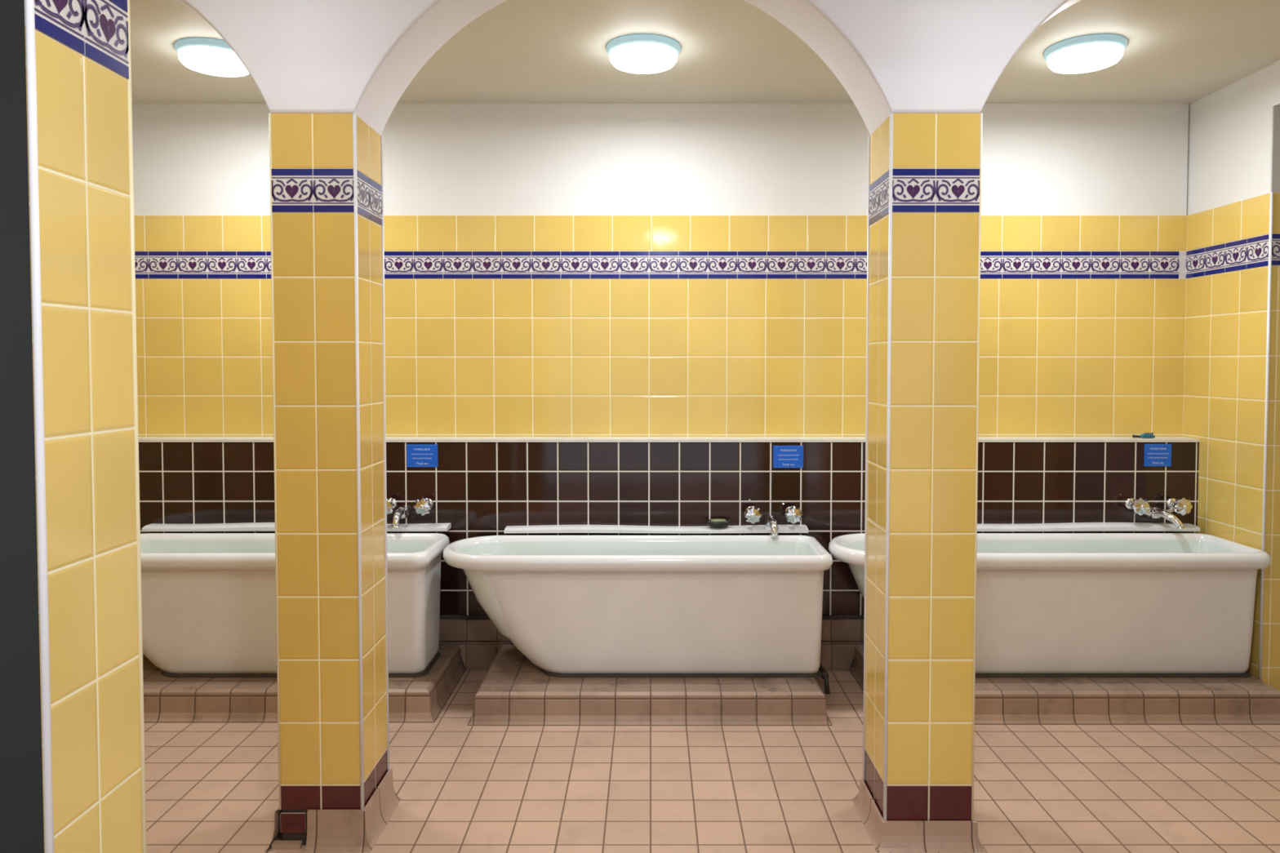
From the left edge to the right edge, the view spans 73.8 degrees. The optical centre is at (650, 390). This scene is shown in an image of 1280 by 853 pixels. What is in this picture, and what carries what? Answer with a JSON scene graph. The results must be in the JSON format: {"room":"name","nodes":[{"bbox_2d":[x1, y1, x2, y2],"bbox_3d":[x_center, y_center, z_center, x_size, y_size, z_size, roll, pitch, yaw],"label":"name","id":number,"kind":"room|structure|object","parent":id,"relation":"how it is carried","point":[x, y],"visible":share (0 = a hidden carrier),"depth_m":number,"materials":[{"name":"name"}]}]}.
{"room":"communal bathroom","nodes":[
{"label":"communal bathroom","id":0,"kind":"room"},
{"bbox_2d":[0,0,146,852],"bbox_3d":[0.045,0.060,1.369,6.590,2.850,0.242,0,2,0],"label":"wall","id":1,"kind":"structure","parent":0,"point":[73,763],"depth_m":1.31,"materials":[{"name":"tile"}]},
{"bbox_2d":[264,112,401,852],"bbox_3d":[-1.042,0.289,2.796,0.332,2.298,0.333,0,2,0],"label":"tiled pillar","id":2,"kind":"structure","parent":0,"point":[337,794],"depth_m":2.67,"materials":[{"name":"yellow tile"}]},
{"bbox_2d":[173,0,1080,135],"bbox_3d":[-0.105,-1.135,2.749,5.690,0.552,0.267,0,2,0],"label":"wall","id":3,"kind":"structure","parent":0,"point":[360,57],"depth_m":2.62,"materials":[{"name":"paint"}]},
{"bbox_2d":[132,103,1188,436],"bbox_3d":[-0.105,-0.042,4.465,5.690,2.850,0.173,0,2,0],"label":"wall","id":4,"kind":"structure","parent":0,"point":[551,269],"depth_m":4.36,"materials":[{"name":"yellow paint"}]},
{"bbox_2d":[138,436,1199,615],"bbox_3d":[-0.105,0.683,4.338,5.690,0.890,0.134,0,2,0],"label":"wall","id":5,"kind":"structure","parent":0,"point":[479,486],"depth_m":4.27,"materials":[{"name":"brown tile"}]},
{"bbox_2d":[142,522,451,531],"bbox_3d":[-1.750,0.674,4.232,1.500,0.029,0.084,0,2,0],"label":"board","id":6,"kind":"object","parent":5,"relation":"attached to","point":[250,526],"depth_m":4.20,"materials":[{"name":"white ceramic"}]},
{"bbox_2d":[386,497,433,528],"bbox_3d":[-1.208,0.595,4.197,0.271,0.144,0.148,0,2,0],"label":"mixer tap","id":7,"kind":"object","parent":5,"relation":"attached to","point":[422,506],"visible":0.8,"depth_m":4.17,"materials":[{"name":"silver metal"}]},
{"bbox_2d":[406,444,438,466],"bbox_3d":[-1.140,0.323,4.260,0.154,0.114,0.006,0,2,0],"label":"wall sign","id":8,"kind":"object","parent":5,"relation":"attached to","point":[417,455],"depth_m":4.26,"materials":[{"name":"blue plastic"}]},
{"bbox_2d":[439,615,864,670],"bbox_3d":[-0.105,1.257,4.336,5.690,0.262,0.175,0,2,0],"label":"baseboard","id":9,"kind":"structure","parent":5,"relation":"attached to","point":[479,641],"depth_m":4.26,"materials":[{"name":"brown tile"}]},
{"bbox_2d":[503,524,808,533],"bbox_3d":[0.027,0.685,4.233,1.495,0.027,0.084,0,2,0],"label":"board","id":10,"kind":"object","parent":5,"relation":"attached to","point":[543,528],"depth_m":4.20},
{"bbox_2d":[706,518,730,527],"bbox_3d":[0.335,0.653,4.224,0.124,0.037,0.068,0,2,0],"label":"soap dish","id":11,"kind":"object","parent":10,"relation":"on","point":[717,522],"visible":1,"depth_m":4.20,"materials":[{"name":"black rubber"}]},
{"bbox_2d":[743,506,802,537],"bbox_3d":[0.602,0.635,4.199,0.289,0.144,0.148,0,2,0],"label":"mixer tap","id":12,"kind":"object","parent":5,"relation":"attached to","point":[753,514],"visible":1,"depth_m":4.17,"materials":[{"name":"silver metal"}]},
{"bbox_2d":[773,445,803,467],"bbox_3d":[0.688,0.328,4.260,0.150,0.112,0.006,0,2,0],"label":"wall sign","id":13,"kind":"object","parent":5,"relation":"attached to","point":[784,456],"depth_m":4.26,"materials":[{"name":"blue plastic"}]},
{"bbox_2d":[977,522,1199,531],"bbox_3d":[1.925,0.674,4.232,1.550,0.029,0.084,0,2,0],"label":"board","id":14,"kind":"object","parent":5,"relation":"attached to","point":[1072,526],"depth_m":4.20,"materials":[{"name":"white ceramic"}]},
{"bbox_2d":[1132,432,1155,438],"bbox_3d":[2.492,0.225,4.310,0.107,0.028,0.025,0,2,0],"label":"brush","id":15,"kind":"object","parent":5,"relation":"on","point":[1144,435],"visible":1,"depth_m":4.30,"materials":[{"name":"teal plastic"}]},
{"bbox_2d":[1143,444,1171,466],"bbox_3d":[2.533,0.320,4.260,0.134,0.112,0.006,0,2,0],"label":"wall sign","id":16,"kind":"object","parent":5,"relation":"attached to","point":[1155,455],"depth_m":4.26,"materials":[{"name":"blue plastic"}]},
{"bbox_2d":[1124,497,1192,530],"bbox_3d":[2.508,0.595,4.182,0.297,0.144,0.178,0,2,0],"label":"mixer tap","id":17,"kind":"object","parent":5,"relation":"attached to","point":[1140,506],"visible":1,"depth_m":4.17,"materials":[{"name":"silver metal"}]},
{"bbox_2d":[129,0,1279,104],"bbox_3d":[0.000,-1.404,1.004,8.400,0.100,7.100,0,2,0],"label":"ceiling","id":18,"kind":"structure","parent":0,"point":[516,51],"depth_m":3.69,"materials":[{"name":"paint"}]},
{"bbox_2d":[173,37,248,76],"bbox_3d":[-1.840,-1.402,3.616,0.312,0.075,0.312,0,2,0],"label":"ceiling light","id":19,"kind":"object","parent":18,"relation":"attached to","point":[211,56],"depth_m":3.52,"materials":[{"name":"white glass"}]},
{"bbox_2d":[606,33,680,73],"bbox_3d":[-0.030,-1.401,3.576,0.312,0.075,0.312,0,2,0],"label":"ceiling light","id":20,"kind":"object","parent":18,"relation":"attached to","point":[637,53],"depth_m":3.49,"materials":[{"name":"white glass"}]},
{"bbox_2d":[1044,33,1127,73],"bbox_3d":[1.820,-1.401,3.576,0.312,0.075,0.312,0,2,0],"label":"ceiling light","id":21,"kind":"object","parent":18,"relation":"attached to","point":[1090,52],"depth_m":3.49,"materials":[{"name":"white glass"}]},
{"bbox_2d":[144,670,1279,852],"bbox_3d":[0.000,1.545,1.101,8.400,0.100,7.100,0,2,0],"label":"floor","id":22,"kind":"structure","parent":0,"point":[211,788],"depth_m":3.10,"materials":[{"name":"tile"}]},
{"bbox_2d":[142,644,466,723],"bbox_3d":[-1.860,1.337,3.937,1.880,0.129,0.623,0,2,0],"label":"plinth","id":23,"kind":"object","parent":22,"relation":"on","point":[421,700],"depth_m":3.65,"materials":[{"name":"beige tile"}]},
{"bbox_2d":[140,533,449,677],"bbox_3d":[-1.816,0.986,3.956,1.688,0.570,0.483,0,2,0],"label":"bathtub","id":24,"kind":"object","parent":23,"relation":"on","point":[209,599],"visible":0.62,"depth_m":3.79,"materials":[{"name":"ceramic"}]},
{"bbox_2d":[466,644,832,725],"bbox_3d":[-0.003,1.338,3.922,1.543,0.129,0.653,0,2,0],"label":"plinth","id":25,"kind":"object","parent":22,"relation":"on","point":[514,691],"depth_m":3.62,"materials":[{"name":"beige tile"}]},
{"bbox_2d":[442,535,832,677],"bbox_3d":[-0.074,0.991,3.956,1.761,0.560,0.483,0,2,0],"label":"bathtub","id":26,"kind":"object","parent":25,"relation":"on","point":[573,606],"visible":1,"depth_m":3.78,"materials":[{"name":"ceramic"}]},
{"bbox_2d":[818,663,830,693],"bbox_3d":[0.810,1.351,4.062,0.034,0.099,0.252,0,2,-2],"label":"pipe","id":27,"kind":"object","parent":22,"relation":"on","point":[824,676],"visible":0.73,"depth_m":3.96,"materials":[{"name":"black metal"}]},
{"bbox_2d":[849,644,1279,724],"bbox_3d":[1.862,1.337,3.927,1.745,0.129,0.643,0,2,0],"label":"plinth","id":28,"kind":"object","parent":22,"relation":"on","point":[1251,700],"depth_m":3.63,"materials":[{"name":"beige tile"}]},
{"bbox_2d":[828,533,1271,677],"bbox_3d":[1.780,0.986,3.956,1.905,0.570,0.483,0,2,0],"label":"bathtub","id":29,"kind":"object","parent":28,"relation":"on","point":[1049,605],"visible":0.77,"depth_m":3.78,"materials":[{"name":"ceramic"}]},
{"bbox_2d":[851,112,987,852],"bbox_3d":[0.880,0.289,2.796,0.348,2.298,0.333,0,2,0],"label":"tiled pillar","id":30,"kind":"structure","parent":0,"point":[916,793],"depth_m":2.67,"materials":[{"name":"yellow tile"}]},
{"bbox_2d":[1182,59,1279,690],"bbox_3d":[3.031,0.011,2.877,0.718,2.850,3.350,0,2,0],"label":"wall","id":31,"kind":"structure","parent":0,"point":[1232,384],"depth_m":3.97,"materials":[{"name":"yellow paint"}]}
]}

